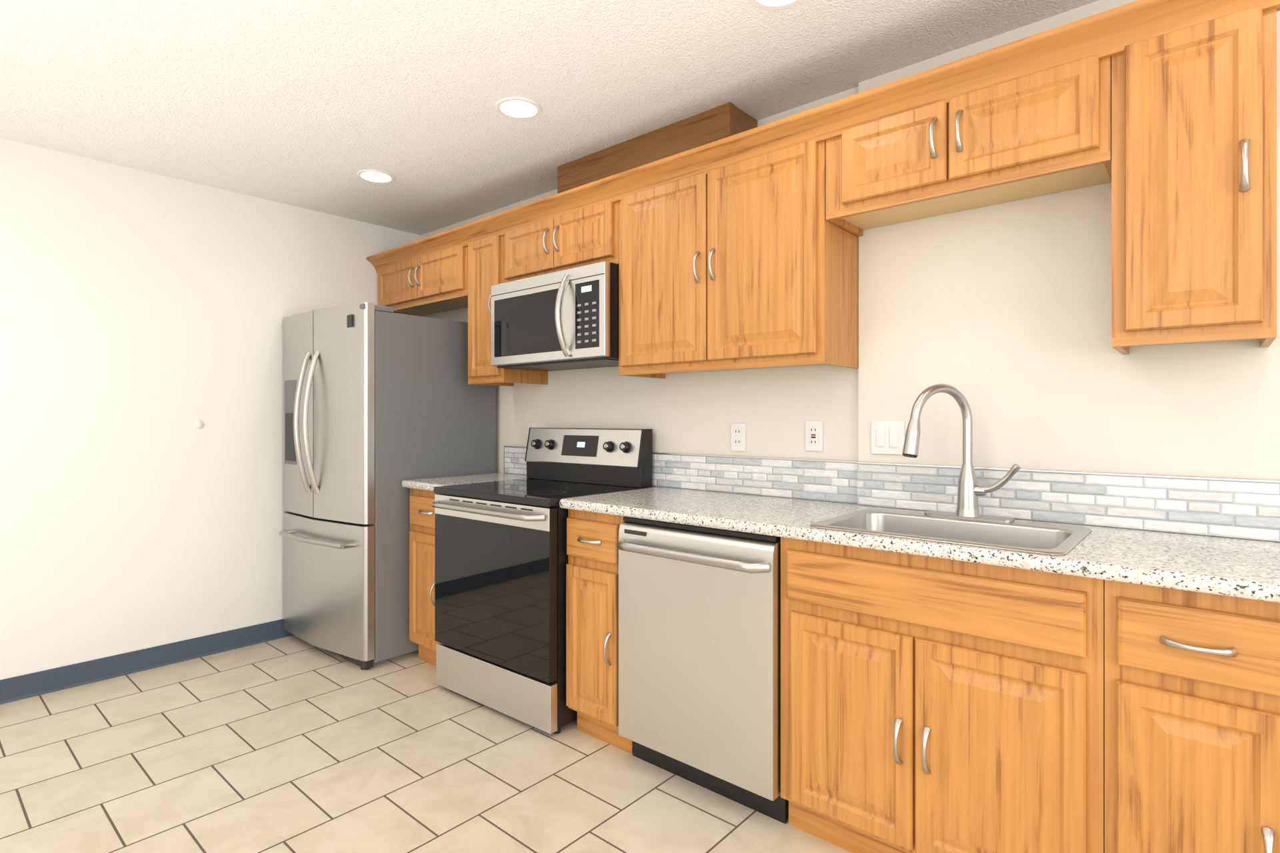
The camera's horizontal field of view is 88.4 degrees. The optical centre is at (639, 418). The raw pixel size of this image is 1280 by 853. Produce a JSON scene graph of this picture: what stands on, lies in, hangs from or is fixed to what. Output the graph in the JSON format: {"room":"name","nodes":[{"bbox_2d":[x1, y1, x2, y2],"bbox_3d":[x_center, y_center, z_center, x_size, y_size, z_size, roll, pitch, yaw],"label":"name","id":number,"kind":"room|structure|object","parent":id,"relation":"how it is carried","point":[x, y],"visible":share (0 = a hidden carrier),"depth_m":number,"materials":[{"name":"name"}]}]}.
{"room":"kitchen","nodes":[
{"label":"kitchen","id":0,"kind":"room"},
{"bbox_2d":[0,138,420,679],"bbox_3d":[-3.282,0.010,2.337,0.200,2.420,5.400,0,0,41],"label":"wall","id":1,"kind":"structure","parent":0,"point":[143,314],"depth_m":3.19,"materials":[{"name":"white paint"}]},
{"bbox_2d":[0,619,293,704],"bbox_3d":[-3.137,1.169,2.342,0.012,0.102,5.199,0,0,41],"label":"baseboard","id":2,"kind":"structure","parent":1,"relation":"attached to","point":[19,688],"depth_m":3.15,"materials":[{"name":"blue plastic"}]},
{"bbox_2d":[194,420,203,428],"bbox_3d":[-2.250,0.030,3.361,0.012,0.044,0.044,0,0,41],"label":"bumper cover","id":3,"kind":"object","parent":1,"relation":"attached to","point":[199,424],"visible":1,"depth_m":3.36,"materials":[{"name":"white plastic"}]},
{"bbox_2d":[0,635,851,852],"bbox_3d":[-0.707,1.270,0.231,6.850,0.100,5.600,0,0,41],"label":"floor","id":4,"kind":"structure","parent":0,"point":[292,745],"depth_m":2.25,"materials":[{"name":"tile"}]},
{"bbox_2d":[278,302,495,669],"bbox_3d":[-1.429,0.331,3.660,0.840,1.778,0.911,0,0,41],"label":"refrigerator","id":5,"kind":"object","parent":4,"relation":"on","point":[381,404],"visible":0.85,"depth_m":3.31,"materials":[{"name":"grey metal"}]},
{"bbox_2d":[409,488,439,666],"bbox_3d":[-0.836,0.782,3.396,0.371,0.876,0.588,0,0,41],"label":"base cabinet","id":6,"kind":"object","parent":4,"relation":"on","point":[422,513],"depth_m":3.21,"materials":[{"name":"brown wood"}]},
{"bbox_2d":[431,427,652,734],"bbox_3d":[-0.452,0.633,2.946,0.778,1.173,0.706,0,0,41],"label":"range","id":7,"kind":"object","parent":4,"relation":"on","point":[501,559],"visible":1,"depth_m":2.73,"materials":[{"name":"black glass"}]},
{"bbox_2d":[566,509,632,754],"bbox_3d":[0.013,0.782,2.658,0.292,0.876,0.588,0,0,41],"label":"base cabinet","id":8,"kind":"object","parent":4,"relation":"on","point":[592,570],"depth_m":2.44,"materials":[{"name":"brown wood"}]},
{"bbox_2d":[618,516,787,823],"bbox_3d":[0.328,0.785,2.321,0.615,0.870,0.626,0,0,41],"label":"dishwasher","id":9,"kind":"object","parent":4,"relation":"on","point":[699,656],"visible":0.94,"depth_m":2.09,"materials":[{"name":"silver metal"}]},
{"bbox_2d":[1081,576,1279,852],"bbox_3d":[1.290,0.782,1.533,0.331,0.876,0.566,0,0,41],"label":"base cabinet","id":10,"kind":"object","parent":4,"relation":"on","point":[1181,689],"depth_m":1.33,"materials":[{"name":"brown wood"}]},
{"bbox_2d":[401,472,1279,603],"bbox_3d":[0.442,0.326,2.267,3.788,0.036,0.612,0,0,41],"label":"countertop","id":11,"kind":"structure","parent":10,"relation":"on","point":[1244,569],"depth_m":1.66,"materials":[{"name":"stone"}]},
{"bbox_2d":[810,508,1091,555],"bbox_3d":[0.865,0.392,1.851,0.627,0.180,0.480,0,0,41],"label":"sink","id":12,"kind":"object","parent":11,"relation":"in","point":[1047,539],"visible":0.38,"depth_m":1.91,"materials":[{"name":"silver metal"}]},
{"bbox_2d":[902,384,1021,522],"bbox_3d":[0.941,0.099,1.923,0.270,0.405,0.251,0,0,41],"label":"faucet","id":13,"kind":"object","parent":11,"relation":"on","point":[970,491],"visible":1,"depth_m":1.97,"materials":[{"name":"silver metal"}]},
{"bbox_2d":[0,0,1098,235],"bbox_3d":[-0.707,-1.260,0.231,6.850,0.120,5.600,0,0,41],"label":"ceiling","id":14,"kind":"structure","parent":0,"point":[316,105],"depth_m":2.32,"materials":[{"name":"white paint"}]},
{"bbox_2d":[356,169,395,183],"bbox_3d":[-1.305,-1.197,3.254,0.176,0.006,0.176,0,0,41],"label":"recessed light","id":15,"kind":"object","parent":14,"relation":"in","point":[375,176],"visible":1,"depth_m":3.24,"materials":[{"name":"white plastic"}]},
{"bbox_2d":[495,96,541,119],"bbox_3d":[-0.468,-1.197,2.540,0.176,0.006,0.176,0,0,41],"label":"recessed light","id":16,"kind":"object","parent":14,"relation":"in","point":[518,108],"visible":1,"depth_m":2.53,"materials":[{"name":"white plastic"}]},
{"bbox_2d":[751,0,801,9],"bbox_3d":[0.389,-1.197,1.835,0.176,0.006,0.176,0,0,41],"label":"recessed light","id":17,"kind":"object","parent":14,"relation":"in","point":[773,4],"visible":1,"depth_m":1.89,"materials":[{"name":"white plastic"}]},
{"bbox_2d":[420,0,1279,541],"bbox_3d":[1.057,0.010,2.260,6.850,2.420,0.222,0,0,41],"label":"wall","id":18,"kind":"structure","parent":0,"point":[999,316],"depth_m":2.07,"materials":[{"name":"white paint"}]},
{"bbox_2d":[372,250,454,316],"bbox_3d":[-1.357,-0.806,4.034,0.476,0.268,0.308,0,0,41],"label":"upper cabinet","id":19,"kind":"object","parent":18,"relation":"attached to","point":[397,277],"depth_m":3.92,"materials":[{"name":"brown wood"}]},
{"bbox_2d":[416,234,464,309],"bbox_3d":[-0.999,-0.806,3.722,0.474,0.268,0.308,0,0,41],"label":"upper cabinet","id":20,"kind":"object","parent":18,"relation":"attached to","point":[441,267],"depth_m":3.61,"materials":[{"name":"brown wood"}]},
{"bbox_2d":[459,224,547,386],"bbox_3d":[-0.703,-0.571,3.466,0.304,0.738,0.308,0,0,41],"label":"upper cabinet","id":21,"kind":"object","parent":18,"relation":"attached to","point":[482,247],"depth_m":3.36,"materials":[{"name":"brown wood"}]},
{"bbox_2d":[499,208,552,283],"bbox_3d":[-0.441,-0.806,3.237,0.388,0.268,0.308,0,0,41],"label":"upper cabinet","id":22,"kind":"object","parent":18,"relation":"attached to","point":[526,243],"depth_m":3.12,"materials":[{"name":"brown wood"}]},
{"bbox_2d":[527,422,535,439],"bbox_3d":[-0.589,0.077,3.566,0.071,0.116,0.009,0,0,41],"label":"electrical outlet","id":23,"kind":"object","parent":18,"relation":"attached to","point":[531,425],"visible":0.4,"depth_m":3.57,"materials":[{"name":"white plastic"}]},
{"bbox_2d":[552,186,616,272],"bbox_3d":[-0.148,-0.806,2.983,0.388,0.268,0.308,0,0,41],"label":"upper cabinet","id":24,"kind":"object","parent":18,"relation":"attached to","point":[585,229],"depth_m":2.86,"materials":[{"name":"brown wood"}]},
{"bbox_2d":[490,261,618,371],"bbox_3d":[-0.340,-0.446,3.057,0.771,0.400,0.445,0,0,41],"label":"microwave","id":25,"kind":"object","parent":24,"relation":"attached to","point":[566,319],"visible":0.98,"depth_m":2.89,"materials":[{"name":"silver metal"}]},
{"bbox_2d":[557,102,757,193],"bbox_3d":[0.040,-1.070,2.887,0.972,0.258,0.205,0,0,41],"label":"soffit box","id":26,"kind":"object","parent":18,"relation":"attached to","point":[724,121],"visible":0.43,"depth_m":2.73,"materials":[{"name":"brown wood"}]},
{"bbox_2d":[611,122,863,378],"bbox_3d":[0.346,-0.571,2.554,0.916,0.738,0.308,0,0,41],"label":"upper cabinet","id":27,"kind":"object","parent":18,"relation":"attached to","point":[738,252],"depth_m":2.35,"materials":[{"name":"brown wood"}]},
{"bbox_2d":[730,423,745,451],"bbox_3d":[0.403,0.077,2.704,0.071,0.116,0.009,0,0,41],"label":"duplex electrical outlet","id":28,"kind":"object","parent":18,"relation":"attached to","point":[738,437],"visible":1,"depth_m":2.70,"materials":[{"name":"white plastic"}]},
{"bbox_2d":[805,420,822,451],"bbox_3d":[0.656,0.066,2.483,0.071,0.116,0.010,0,0,41],"label":"outlet","id":29,"kind":"object","parent":18,"relation":"attached to","point":[813,435],"visible":1,"depth_m":2.48,"materials":[{"name":"white plastic"}]},
{"bbox_2d":[871,421,904,455],"bbox_3d":[0.857,0.067,2.279,0.116,0.116,0.010,0,0,41],"label":"double light switch","id":30,"kind":"object","parent":18,"relation":"attached to","point":[887,437],"visible":0.88,"depth_m":2.28,"materials":[{"name":"white plastic"}]},
{"bbox_2d":[504,446,1279,541],"bbox_3d":[0.645,0.230,2.475,3.754,0.152,0.034,0,0,41],"label":"backsplash","id":31,"kind":"structure","parent":18,"relation":"attached to","point":[1246,509],"depth_m":2.01,"materials":[{"name":"tile"}]},
{"bbox_2d":[824,82,975,234],"bbox_3d":[0.830,-0.806,2.118,0.379,0.268,0.286,0,0,41],"label":"upper cabinet","id":32,"kind":"object","parent":18,"relation":"attached to","point":[887,163],"depth_m":2.01,"materials":[{"name":"brown wood"}]},
{"bbox_2d":[950,29,1115,207],"bbox_3d":[1.117,-0.806,1.869,0.381,0.268,0.286,0,0,41],"label":"upper cabinet","id":33,"kind":"object","parent":18,"relation":"attached to","point":[1041,124],"depth_m":1.76,"materials":[{"name":"brown wood"}]},
{"bbox_2d":[1102,0,1279,351],"bbox_3d":[1.375,-0.571,1.645,0.298,0.738,0.286,0,0,41],"label":"upper cabinet","id":34,"kind":"object","parent":18,"relation":"attached to","point":[1191,171],"depth_m":1.53,"materials":[{"name":"brown wood"}]}
]}

